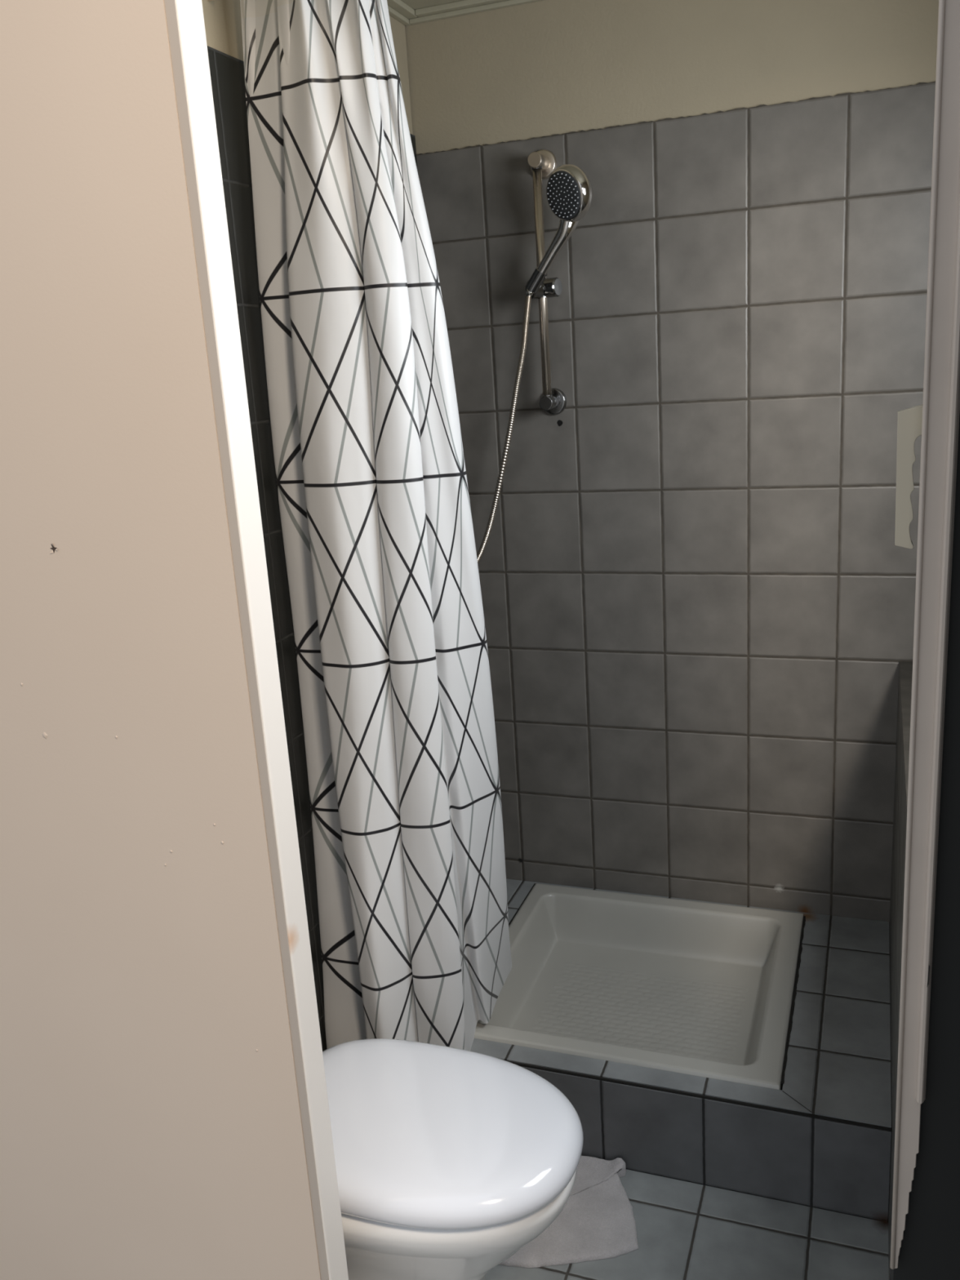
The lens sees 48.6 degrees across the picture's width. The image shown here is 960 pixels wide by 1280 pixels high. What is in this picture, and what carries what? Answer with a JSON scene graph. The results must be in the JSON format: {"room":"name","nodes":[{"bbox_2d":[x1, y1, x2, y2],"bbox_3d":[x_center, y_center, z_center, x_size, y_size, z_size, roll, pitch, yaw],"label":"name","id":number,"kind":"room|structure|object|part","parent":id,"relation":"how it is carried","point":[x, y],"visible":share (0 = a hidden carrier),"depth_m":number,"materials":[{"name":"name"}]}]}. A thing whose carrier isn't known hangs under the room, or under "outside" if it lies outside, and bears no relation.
{"room":"bathroom","nodes":[
{"label":"bathroom","id":0,"kind":"room"},
{"bbox_2d":[201,0,417,1051],"bbox_3d":[-0.393,-0.126,2.081,0.106,2.500,1.450,2,15,20],"label":"wall","id":1,"kind":"structure","parent":0,"point":[222,18],"depth_m":1.90,"materials":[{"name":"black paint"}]},
{"bbox_2d":[386,0,542,26],"bbox_3d":[0.285,-1.264,1.568,1.668,0.102,1.570,2,15,20],"label":"ceiling","id":2,"kind":"structure","parent":0,"point":[408,12],"depth_m":2.37,"materials":[{"name":"paint"}]},
{"bbox_2d":[0,0,959,1279],"bbox_3d":[-0.687,-0.159,1.385,2.700,2.950,0.112,2,15,20],"label":"wall","id":3,"kind":"structure","parent":0,"point":[151,1128],"depth_m":1.29,"materials":[{"name":"beige paint"}]},
{"bbox_2d":[164,0,348,1279],"bbox_3d":[-0.267,-0.163,1.193,0.014,2.900,0.048,2,15,20],"label":"door frame","id":4,"kind":"structure","parent":3,"relation":"attached to","point":[184,18],"depth_m":1.21,"materials":[{"name":"white paint"}]},
{"bbox_2d":[889,0,959,1269],"bbox_3d":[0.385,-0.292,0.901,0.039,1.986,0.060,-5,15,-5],"label":"door","id":5,"kind":"structure","parent":3,"relation":"in","point":[936,420],"depth_m":0.95,"materials":[{"name":"white paint"}]},
{"bbox_3d":[0.389,-0.146,0.956,0.028,0.128,0.014,2,15,20],"label":"grip handle","id":6,"kind":"part","parent":5,"relation":"part of","materials":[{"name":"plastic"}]},
{"bbox_2d":[404,0,938,927],"bbox_3d":[0.570,-0.305,2.534,1.588,2.500,0.120,2,15,20],"label":"wall","id":7,"kind":"structure","parent":0,"point":[698,592],"depth_m":2.45,"materials":[{"name":"grey tile"}]},
{"bbox_2d":[525,149,566,414],"bbox_3d":[0.145,-0.808,2.421,0.079,0.588,0.117,2,15,20],"label":"shower rail","id":8,"kind":"object","parent":7,"relation":"attached to","point":[542,163],"visible":0.98,"depth_m":2.40,"materials":[{"name":"silver metal"}]},
{"bbox_2d":[524,164,592,296],"bbox_3d":[0.179,-0.892,2.325,0.077,0.260,0.184,-15,18,-38],"label":"shower","id":9,"kind":"object","parent":8,"relation":"attached to","point":[569,189],"visible":1,"depth_m":2.27,"materials":[{"name":"silver metal"}]},
{"bbox_2d":[476,295,531,564],"bbox_3d":[0.013,-0.449,2.537,0.274,0.703,0.032,2,15,20],"label":"shower hose","id":10,"kind":"object","parent":9,"relation":"hanging from","point":[527,304],"visible":0.84,"depth_m":2.50,"materials":[{"name":"silver metal"}]},
{"bbox_3d":[0.162,-0.864,2.341,0.141,0.183,0.048,2,15,20],"label":"handle","id":11,"kind":"part","parent":9,"relation":"part of","materials":[{"name":"silver metal"}]},
{"bbox_2d":[484,1168,888,1279],"bbox_3d":[0.009,1.373,1.231,4.200,0.120,3.720,2,15,20],"label":"floor","id":12,"kind":"structure","parent":0,"point":[686,1230],"depth_m":1.93,"materials":[{"name":"grey tile"}]},
{"bbox_2d":[322,1038,583,1279],"bbox_3d":[-0.142,0.953,1.761,0.646,0.445,0.373,2,15,20],"label":"toilet","id":13,"kind":"object","parent":12,"relation":"on","point":[450,1162],"visible":0.56,"depth_m":1.60,"materials":[{"name":"white ceramic"}]},
{"bbox_3d":[-0.145,0.984,1.771,0.634,0.380,0.367,2,15,20],"label":"bowl","id":14,"kind":"part","parent":13,"relation":"part of","materials":[{"name":"white ceramic"}]},
{"bbox_2d":[498,1155,639,1267],"bbox_3d":[0.129,1.075,2.040,0.323,0.033,0.276,-4,14,0],"label":"bath mat","id":15,"kind":"object","parent":12,"relation":"on","point":[597,1221],"visible":0.48,"depth_m":1.99,"materials":[{"name":"grey fabric"}]},
{"bbox_2d":[470,879,891,1222],"bbox_3d":[0.359,0.863,2.463,1.096,0.204,0.750,2,15,20],"label":"platform","id":16,"kind":"object","parent":12,"relation":"on","point":[822,1140],"visible":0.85,"depth_m":2.07,"materials":[{"name":"grey tile"}]},
{"bbox_2d":[474,883,803,1090],"bbox_3d":[0.365,0.820,2.471,0.695,0.139,0.674,2,15,20],"label":"shower tray","id":17,"kind":"object","parent":16,"relation":"on","point":[704,989],"visible":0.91,"depth_m":2.56,"materials":[{"name":"white ceramic"}]},
{"bbox_2d":[888,661,912,1279],"bbox_3d":[0.916,0.672,1.844,0.365,0.912,1.389,2,15,20],"label":"wall","id":18,"kind":"structure","parent":0,"point":[905,668],"depth_m":2.00,"materials":[{"name":"grey tile"}]},
{"bbox_3d":[0.250,-1.110,1.476,1.462,0.060,0.060,2,15,20],"label":"curtain rod","id":19,"kind":"object","parent":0,"visible":0},
{"bbox_2d":[240,0,511,1050],"bbox_3d":[-0.120,-0.115,2.018,0.480,2.117,0.271,-15,18,-36],"label":"shower curtain","id":20,"kind":"object","parent":19,"relation":"hanging from","point":[376,522],"visible":0.94,"depth_m":1.88,"materials":[{"name":"fabric"}]}
]}

